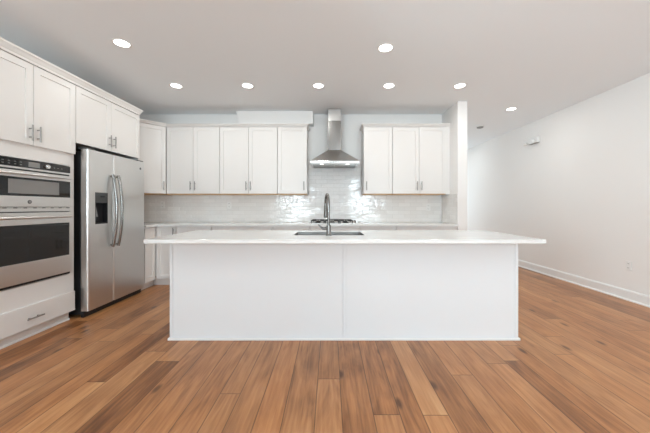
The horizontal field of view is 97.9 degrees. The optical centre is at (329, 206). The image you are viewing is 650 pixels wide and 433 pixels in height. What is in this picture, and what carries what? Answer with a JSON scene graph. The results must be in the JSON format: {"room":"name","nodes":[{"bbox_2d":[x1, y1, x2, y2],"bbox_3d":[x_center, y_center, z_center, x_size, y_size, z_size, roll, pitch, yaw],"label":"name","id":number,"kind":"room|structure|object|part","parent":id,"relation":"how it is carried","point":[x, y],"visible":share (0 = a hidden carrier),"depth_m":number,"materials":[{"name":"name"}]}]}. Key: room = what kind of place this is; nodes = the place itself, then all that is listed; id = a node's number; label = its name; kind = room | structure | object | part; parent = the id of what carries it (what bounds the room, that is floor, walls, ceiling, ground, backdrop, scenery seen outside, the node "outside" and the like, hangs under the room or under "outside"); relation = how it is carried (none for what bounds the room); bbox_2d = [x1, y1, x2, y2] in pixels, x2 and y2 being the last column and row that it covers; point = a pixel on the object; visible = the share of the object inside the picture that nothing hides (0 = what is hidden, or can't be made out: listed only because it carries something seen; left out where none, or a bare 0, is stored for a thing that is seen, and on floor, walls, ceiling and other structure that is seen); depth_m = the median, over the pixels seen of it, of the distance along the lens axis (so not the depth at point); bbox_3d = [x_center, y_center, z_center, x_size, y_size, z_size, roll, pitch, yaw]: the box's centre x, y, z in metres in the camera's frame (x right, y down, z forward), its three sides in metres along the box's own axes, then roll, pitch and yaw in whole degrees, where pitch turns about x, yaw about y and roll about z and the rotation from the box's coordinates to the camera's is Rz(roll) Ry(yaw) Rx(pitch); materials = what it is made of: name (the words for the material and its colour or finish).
{"room":"kitchen","nodes":[
{"label":"kitchen","id":0,"kind":"room"},
{"bbox_2d":[139,115,441,221],"bbox_3d":[-0.675,-0.200,4.855,5.150,2.740,0.100,0,0,0],"label":"wall","id":1,"kind":"structure","parent":0,"point":[351,135],"depth_m":4.80,"materials":[{"name":"white paint"}]},
{"bbox_2d":[139,122,168,194],"bbox_3d":[-2.918,-0.735,4.474,0.655,1.070,0.638,0,0,0],"label":"upper cabinet","id":2,"kind":"object","parent":1,"relation":"attached to","point":[153,138],"visible":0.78,"depth_m":4.37,"materials":[{"name":"white paint"}]},
{"bbox_3d":[-2.920,-0.206,4.479,0.652,0.012,0.628,0,0,0],"label":"panel","id":3,"kind":"part","parent":2,"relation":"part of","materials":[{"name":"brown wood"}]},
{"bbox_2d":[140,119,309,131],"bbox_3d":[-1.788,-1.293,4.442,2.975,0.042,0.363,0,0,-7],"label":"crown molding","id":4,"kind":"structure","parent":2,"relation":"on","point":[141,120],"depth_m":4.45,"materials":[{"name":"white paint"}]},
{"bbox_2d":[167,127,220,194],"bbox_3d":[-2.166,-0.735,4.616,0.836,1.070,0.356,0,0,0],"label":"upper cabinet","id":5,"kind":"object","parent":1,"relation":"attached to","point":[193,153],"visible":0.98,"depth_m":4.48,"materials":[{"name":"white paint"}]},
{"bbox_3d":[-2.376,-0.737,4.485,0.415,1.050,0.020,0,0,0],"label":"door","id":6,"kind":"part","parent":5,"relation":"part of","materials":[{"name":"white paint"}]},
{"bbox_3d":[-2.166,-0.206,4.636,0.830,0.012,0.314,0,0,0],"label":"panel","id":7,"kind":"part","parent":5,"relation":"part of","materials":[{"name":"brown wood"}]},
{"bbox_3d":[-1.956,-0.737,4.485,0.414,1.050,0.020,0,0,0],"label":"door","id":8,"kind":"part","parent":5,"relation":"part of","materials":[{"name":"white paint"}]},
{"bbox_2d":[220,127,277,194],"bbox_3d":[-1.288,-0.735,4.616,0.907,1.070,0.356,0,0,0],"label":"upper cabinet","id":9,"kind":"object","parent":1,"relation":"attached to","point":[248,155],"visible":0.99,"depth_m":4.48,"materials":[{"name":"white paint"}]},
{"bbox_3d":[-1.516,-0.737,4.485,0.450,1.050,0.020,0,0,0],"label":"door","id":10,"kind":"part","parent":9,"relation":"part of","materials":[{"name":"white paint"}]},
{"bbox_3d":[-1.288,-0.206,4.636,0.901,0.012,0.314,0,0,0],"label":"panel","id":11,"kind":"part","parent":9,"relation":"part of","materials":[{"name":"brown wood"}]},
{"bbox_3d":[-1.061,-0.737,4.485,0.450,1.050,0.020,0,0,0],"label":"door","id":12,"kind":"part","parent":9,"relation":"part of","materials":[{"name":"white paint"}]},
{"bbox_2d":[236,111,313,126],"bbox_3d":[-0.905,-1.467,4.717,1.260,0.204,0.174,0,0,0],"label":"soffit","id":13,"kind":"structure","parent":1,"relation":"attached to","point":[243,116],"depth_m":4.63,"materials":[{"name":"white paint"}]},
{"bbox_2d":[278,127,307,194],"bbox_3d":[-0.598,-0.735,4.616,0.462,1.070,0.356,0,0,0],"label":"upper cabinet","id":14,"kind":"object","parent":1,"relation":"attached to","point":[292,141],"visible":1,"depth_m":4.48,"materials":[{"name":"white paint"}]},
{"bbox_3d":[-0.598,-0.206,4.636,0.456,0.012,0.314,0,0,0],"label":"panel","id":15,"kind":"part","parent":14,"relation":"part of","materials":[{"name":"brown wood"}]},
{"bbox_2d":[144,164,457,223],"bbox_3d":[-0.675,-0.237,4.507,5.148,0.985,0.594,0,0,0],"label":"backsplash","id":16,"kind":"structure","parent":1,"relation":"attached to","point":[343,185],"depth_m":4.80,"materials":[{"name":"tile"}]},
{"bbox_2d":[310,109,359,167],"bbox_3d":[0.072,-1.113,4.545,0.756,0.911,0.494,0,0,0],"label":"range hood","id":17,"kind":"object","parent":1,"relation":"attached to","point":[334,157],"visible":1,"depth_m":4.52,"materials":[{"name":"silver metal"}]},
{"bbox_2d":[362,127,391,194],"bbox_3d":[0.759,-0.735,4.616,0.450,1.070,0.356,0,0,0],"label":"upper cabinet","id":18,"kind":"object","parent":1,"relation":"attached to","point":[376,141],"visible":1,"depth_m":4.48,"materials":[{"name":"white paint"}]},
{"bbox_2d":[391,127,449,194],"bbox_3d":[1.443,-0.735,4.616,0.906,1.070,0.356,0,0,0],"label":"upper cabinet","id":19,"kind":"object","parent":1,"relation":"attached to","point":[420,155],"visible":0.98,"depth_m":4.48,"materials":[{"name":"white paint"}]},
{"bbox_2d":[360,123,450,131],"bbox_3d":[1.198,-1.293,4.622,1.393,0.042,0.358,0,0,0],"label":"crown molding","id":20,"kind":"structure","parent":19,"relation":"on","point":[362,124],"depth_m":4.46,"materials":[{"name":"white paint"}]},
{"bbox_3d":[1.200,-0.737,4.485,0.417,1.050,0.020,0,0,0],"label":"door","id":21,"kind":"part","parent":19,"relation":"part of","materials":[{"name":"white paint"}]},
{"bbox_3d":[1.412,-0.206,4.636,0.838,0.012,0.314,0,0,0],"label":"panel","id":22,"kind":"part","parent":19,"relation":"part of","materials":[{"name":"brown wood"}]},
{"bbox_3d":[1.623,-0.737,4.485,0.420,1.050,0.020,0,0,0],"label":"door","id":23,"kind":"part","parent":19,"relation":"part of","materials":[{"name":"white paint"}]},
{"bbox_2d":[0,266,649,432],"bbox_3d":[0.254,1.170,2.325,7.150,0.001,14.249,0,0,0],"label":"floor","id":24,"kind":"structure","parent":0,"point":[580,361],"depth_m":1.95,"materials":[{"name":"brown wood"}]},
{"bbox_2d":[0,50,74,349],"bbox_3d":[-2.925,-0.050,2.520,0.644,2.440,0.840,0,0,0],"label":"tall cabinet","id":25,"kind":"object","parent":24,"relation":"on","point":[37,106],"visible":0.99,"depth_m":2.54,"materials":[{"name":"white paint"}]},
{"bbox_3d":[-2.650,-0.904,2.311,0.020,0.715,0.415,0,0,0],"label":"door","id":26,"kind":"part","parent":25,"relation":"part of","materials":[{"name":"white paint"}]},
{"bbox_3d":[-2.623,-0.653,2.486,0.038,0.140,0.012,0,0,0],"label":"handle","id":27,"kind":"part","parent":25,"relation":"part of","materials":[{"name":"silver metal"}]},
{"bbox_3d":[-2.708,1.161,2.520,0.012,0.018,0.840,0,0,0],"label":"shoe molding","id":28,"kind":"part","parent":25,"relation":"part of","materials":[{"name":"white paint"}]},
{"bbox_2d":[0,156,71,290],"bbox_3d":[-2.864,0.133,2.504,0.562,1.082,0.756,0,0,0],"label":"wall oven","id":29,"kind":"object","parent":25,"relation":"in","point":[36,221],"visible":1,"depth_m":2.50,"materials":[{"name":"grey metal"}]},
{"bbox_3d":[-2.655,-0.334,2.504,0.012,0.014,0.756,0,0,0],"label":"trim","id":30,"kind":"part","parent":29,"relation":"part of","materials":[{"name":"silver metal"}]},
{"bbox_3d":[-2.652,-0.375,2.504,0.015,0.066,0.756,0,0,0],"label":"control panel","id":31,"kind":"part","parent":29,"relation":"part of","materials":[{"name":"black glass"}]},
{"bbox_3d":[-2.647,-0.156,2.504,0.027,0.308,0.756,0,0,0],"label":"door","id":32,"kind":"part","parent":29,"relation":"part of","materials":[{"name":"silver metal"}]},
{"bbox_3d":[-2.612,-0.282,2.499,0.042,0.018,0.676,0,0,0],"label":"handle","id":33,"kind":"part","parent":29,"relation":"part of","materials":[{"name":"silver metal"}]},
{"bbox_3d":[-2.646,0.351,2.504,0.029,0.602,0.756,0,0,0],"label":"oven door","id":34,"kind":"part","parent":29,"relation":"part of","materials":[{"name":"silver metal"}]},
{"bbox_3d":[-2.607,0.092,2.499,0.048,0.023,0.676,0,0,0],"label":"handle","id":35,"kind":"part","parent":29,"relation":"part of","materials":[{"name":"silver metal"}]},
{"bbox_3d":[-2.623,0.978,2.516,0.038,0.012,0.140,0,0,0],"label":"handle","id":36,"kind":"part","parent":25,"relation":"part of","materials":[{"name":"silver metal"}]},
{"bbox_3d":[-2.650,0.965,2.517,0.020,0.198,0.827,0,0,0],"label":"drawer","id":37,"kind":"part","parent":25,"relation":"part of","materials":[{"name":"white paint"}]},
{"bbox_3d":[-2.623,-0.653,2.554,0.038,0.140,0.012,0,0,0],"label":"handle","id":38,"kind":"part","parent":25,"relation":"part of","materials":[{"name":"silver metal"}]},
{"bbox_3d":[-2.650,-0.904,2.729,0.020,0.715,0.415,0,0,0],"label":"door","id":39,"kind":"part","parent":25,"relation":"part of","materials":[{"name":"white paint"}]},
{"bbox_2d":[75,86,139,159],"bbox_3d":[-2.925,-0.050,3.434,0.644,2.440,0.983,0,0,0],"label":"upper cabinet","id":40,"kind":"object","parent":25,"relation":"attached to","point":[101,125],"visible":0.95,"depth_m":3.34,"materials":[{"name":"white paint"}]},
{"bbox_2d":[0,37,143,114],"bbox_3d":[-2.927,-1.309,3.029,0.638,0.074,1.858,0,0,0],"label":"crown molding","id":41,"kind":"structure","parent":40,"relation":"on","point":[5,45],"depth_m":2.77,"materials":[{"name":"white paint"}]},
{"bbox_3d":[-2.650,-0.966,3.179,0.020,0.592,0.468,0,0,0],"label":"door","id":42,"kind":"part","parent":40,"relation":"part of","materials":[{"name":"white paint"}]},
{"bbox_3d":[-2.650,-0.966,3.671,0.020,0.592,0.507,0,0,0],"label":"door","id":43,"kind":"part","parent":40,"relation":"part of","materials":[{"name":"white paint"}]},
{"bbox_2d":[69,147,143,317],"bbox_3d":[-2.838,0.270,3.440,0.744,1.800,0.910,0,0,0],"label":"refrigerator","id":44,"kind":"object","parent":24,"relation":"on","point":[108,188],"visible":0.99,"depth_m":3.24,"materials":[{"name":"silver metal"}]},
{"bbox_3d":[-2.588,0.245,3.159,0.076,1.714,0.349,0,0,0],"label":"door","id":45,"kind":"part","parent":44,"relation":"part of","materials":[{"name":"silver metal"}]},
{"bbox_3d":[-2.575,-0.102,3.160,0.051,0.115,0.158,0,0,0],"label":"dispenser panel","id":46,"kind":"part","parent":44,"relation":"part of","materials":[{"name":"grey plastic"}]},
{"bbox_3d":[-2.510,0.043,3.295,0.086,0.842,0.031,0,0,0],"label":"handle","id":47,"kind":"part","parent":44,"relation":"part of","materials":[{"name":"silver metal"}]},
{"bbox_3d":[-2.510,0.043,3.379,0.086,0.842,0.031,0,0,0],"label":"handle","id":48,"kind":"part","parent":44,"relation":"part of","materials":[{"name":"silver metal"}]},
{"bbox_3d":[-2.588,0.245,3.618,0.076,1.714,0.555,0,0,0],"label":"door","id":49,"kind":"part","parent":44,"relation":"part of","materials":[{"name":"silver metal"}]},
{"bbox_2d":[141,227,155,289],"bbox_3d":[-2.908,0.729,4.091,0.676,0.882,0.322,0,0,0],"label":"base cabinet","id":50,"kind":"object","parent":24,"relation":"on","point":[150,232],"visible":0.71,"depth_m":4.07,"materials":[{"name":"white paint"}]},
{"bbox_2d":[154,227,176,284],"bbox_3d":[-2.459,0.729,4.470,0.375,0.882,0.662,0,0,0],"label":"base cabinet","id":51,"kind":"object","parent":24,"relation":"on","point":[162,250],"visible":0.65,"depth_m":4.18,"materials":[{"name":"white paint"}]},
{"bbox_2d":[177,227,211,233],"bbox_3d":[-2.009,0.729,4.470,0.523,0.882,0.662,0,0,0],"label":"base cabinet","id":52,"kind":"object","parent":24,"relation":"on","point":[179,229],"visible":0.17,"depth_m":4.17,"materials":[{"name":"white paint"}]},
{"bbox_2d":[212,227,272,229],"bbox_3d":[-1.294,0.729,4.470,0.903,0.882,0.662,0,0,0],"label":"base cabinet","id":53,"kind":"object","parent":24,"relation":"on","point":[213,228],"visible":0.06,"depth_m":4.17,"materials":[{"name":"white paint"}]},
{"bbox_2d":[144,222,458,227],"bbox_3d":[-0.679,0.272,4.361,5.136,0.030,0.866,0,0,0],"label":"countertop","id":54,"kind":"structure","parent":53,"relation":"on","point":[146,224],"depth_m":4.15,"materials":[{"name":"white stone"}]},
{"bbox_2d":[310,219,360,223],"bbox_3d":[0.083,0.229,4.470,0.760,0.055,0.520,0,0,0],"label":"gas cooktop","id":55,"kind":"object","parent":54,"relation":"in","point":[318,221],"visible":0.98,"depth_m":4.27,"materials":[{"name":"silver metal"}]},
{"bbox_2d":[273,227,309,229],"bbox_3d":[-0.571,0.729,4.470,0.538,0.882,0.662,0,0,0],"label":"base cabinet","id":56,"kind":"object","parent":24,"relation":"on","point":[274,228],"visible":0.16,"depth_m":4.17,"materials":[{"name":"white paint"}]},
{"bbox_2d":[310,227,359,229],"bbox_3d":[0.070,0.729,4.470,0.741,0.882,0.662,0,0,0],"label":"base cabinet","id":57,"kind":"object","parent":24,"relation":"on","point":[311,228],"visible":0.12,"depth_m":4.17,"materials":[{"name":"white paint"}]},
{"bbox_2d":[168,244,519,340],"bbox_3d":[0.123,0.729,2.768,3.090,0.883,0.584,0,0,0],"label":"kitchen island","id":58,"kind":"object","parent":24,"relation":"on","point":[219,292],"visible":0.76,"depth_m":2.49,"materials":[{"name":"white paint"}]},
{"bbox_3d":[-0.635,0.729,2.497,1.495,0.883,0.006,0,0,0],"label":"panel","id":59,"kind":"part","parent":58,"relation":"part of","materials":[{"name":"white paint"}]},
{"bbox_3d":[0.123,1.160,2.723,3.090,0.020,0.494,0,0,0],"label":"shoe molding","id":60,"kind":"part","parent":58,"relation":"part of","materials":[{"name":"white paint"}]},
{"bbox_2d":[144,230,545,243],"bbox_3d":[0.116,0.271,2.654,3.148,0.030,0.885,0,0,0],"label":"island countertop","id":61,"kind":"structure","parent":58,"relation":"on","point":[198,236],"depth_m":2.30,"materials":[{"name":"white stone"}]},
{"bbox_2d":[318,193,331,235],"bbox_3d":[-0.048,0.063,2.611,0.127,0.385,0.213,0,0,0],"label":"faucet","id":62,"kind":"object","parent":61,"relation":"on","point":[327,228],"visible":1,"depth_m":2.52,"materials":[{"name":"silver metal"}]},
{"bbox_3d":[-0.027,0.015,2.619,0.025,0.289,0.200,0,0,-10],"label":"spout","id":63,"kind":"part","parent":62,"relation":"part of","materials":[{"name":"silver metal"}]},
{"bbox_2d":[295,232,362,234],"bbox_3d":[-0.010,0.376,2.768,0.648,0.232,0.391,0,0,0],"label":"sink","id":64,"kind":"object","parent":61,"relation":"in","point":[297,233],"visible":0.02,"depth_m":2.96,"materials":[{"name":"silver metal"}]},
{"bbox_3d":[0.886,0.729,2.497,1.486,0.883,0.006,0,0,0],"label":"panel","id":65,"kind":"part","parent":58,"relation":"part of","materials":[{"name":"white paint"}]},
{"bbox_2d":[360,227,395,229],"bbox_3d":[0.713,0.729,4.470,0.539,0.882,0.662,0,0,0],"label":"base cabinet","id":66,"kind":"object","parent":24,"relation":"on","point":[361,228],"visible":0.13,"depth_m":4.17,"materials":[{"name":"white paint"}]},
{"bbox_2d":[396,227,456,229],"bbox_3d":[1.432,0.729,4.470,0.896,0.882,0.662,0,0,0],"label":"base cabinet","id":67,"kind":"object","parent":24,"relation":"on","point":[397,228],"visible":0.15,"depth_m":4.17,"materials":[{"name":"white paint"}]},
{"bbox_2d":[0,0,649,148],"bbox_3d":[0.245,-1.620,3.040,7.190,0.100,12.720,0,0,0],"label":"ceiling","id":68,"kind":"structure","parent":0,"point":[540,58],"depth_m":2.84,"materials":[{"name":"white paint"}]},
{"bbox_2d":[111,38,132,47],"bbox_3d":[-1.994,-1.567,2.710,0.170,0.006,0.170,0,0,0],"label":"recessed light","id":69,"kind":"object","parent":68,"relation":"in","point":[119,42],"visible":1,"depth_m":2.71,"materials":[{"name":"white paint"}]},
{"bbox_2d":[169,83,182,88],"bbox_3d":[-1.990,-1.567,3.660,0.170,0.006,0.170,0,0,0],"label":"recessed light","id":70,"kind":"object","parent":68,"relation":"in","point":[174,85],"visible":1,"depth_m":3.65,"materials":[{"name":"white paint"}]},
{"bbox_2d":[241,83,253,88],"bbox_3d":[-1.066,-1.567,3.660,0.170,0.006,0.170,0,0,0],"label":"recessed light","id":71,"kind":"object","parent":68,"relation":"in","point":[245,85],"visible":1,"depth_m":3.65,"materials":[{"name":"white paint"}]},
{"bbox_2d":[312,83,324,88],"bbox_3d":[-0.149,-1.567,3.660,0.170,0.006,0.170,0,0,0],"label":"recessed light","id":72,"kind":"object","parent":68,"relation":"in","point":[315,85],"visible":1,"depth_m":3.65,"materials":[{"name":"white paint"}]},
{"bbox_2d":[377,43,393,52],"bbox_3d":[0.548,-1.567,2.790,0.170,0.006,0.170,0,0,0],"label":"recessed light","id":73,"kind":"object","parent":68,"relation":"in","point":[385,47],"visible":1,"depth_m":2.78,"materials":[{"name":"white paint"}]},
{"bbox_2d":[382,83,395,88],"bbox_3d":[0.763,-1.567,3.660,0.170,0.006,0.170,0,0,0],"label":"recessed light","id":74,"kind":"object","parent":68,"relation":"in","point":[387,85],"visible":1,"depth_m":3.65,"materials":[{"name":"white paint"}]},
{"bbox_2d":[453,83,466,88],"bbox_3d":[1.680,-1.567,3.660,0.170,0.006,0.170,0,0,0],"label":"recessed light","id":75,"kind":"object","parent":68,"relation":"in","point":[459,85],"visible":1,"depth_m":3.65,"materials":[{"name":"white paint"}]},
{"bbox_2d":[505,107,516,110],"bbox_3d":[2.900,-1.567,4.530,0.170,0.006,0.170,0,0,0],"label":"recessed light","id":76,"kind":"object","parent":68,"relation":"in","point":[510,108],"visible":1,"depth_m":4.54,"materials":[{"name":"white paint"}]},
{"bbox_2d":[442,101,466,229],"bbox_3d":[1.972,-0.200,6.755,0.143,2.740,5.090,0,0,0],"label":"wall","id":77,"kind":"structure","parent":0,"point":[456,115],"depth_m":4.21,"materials":[{"name":"white paint"}]},
{"bbox_2d":[467,73,649,295],"bbox_3d":[3.790,-0.200,3.040,0.100,2.740,12.720,0,0,0],"label":"wall","id":78,"kind":"structure","parent":0,"point":[583,189],"depth_m":4.26,"materials":[{"name":"white paint"}]},
{"bbox_2d":[522,136,539,145],"bbox_3d":[3.679,-1.205,5.186,0.122,0.120,0.311,0,0,0],"label":"emergency light","id":79,"kind":"object","parent":78,"relation":"attached to","point":[534,140],"visible":1,"depth_m":5.10,"materials":[{"name":"white plastic"}]},
{"bbox_2d":[518,259,649,307],"bbox_3d":[3.727,1.105,3.050,0.026,0.130,12.500,0,0,0],"label":"baseboard","id":80,"kind":"structure","parent":78,"relation":"attached to","point":[638,298],"depth_m":4.02,"materials":[{"name":"white paint"}]},
{"bbox_2d":[626,261,631,270],"bbox_3d":[3.735,0.735,3.540,0.008,0.116,0.072,0,0,0],"label":"wall outlet","id":81,"kind":"object","parent":78,"relation":"attached to","point":[628,263],"visible":1,"depth_m":3.53,"materials":[{"name":"white plastic"}]}
]}

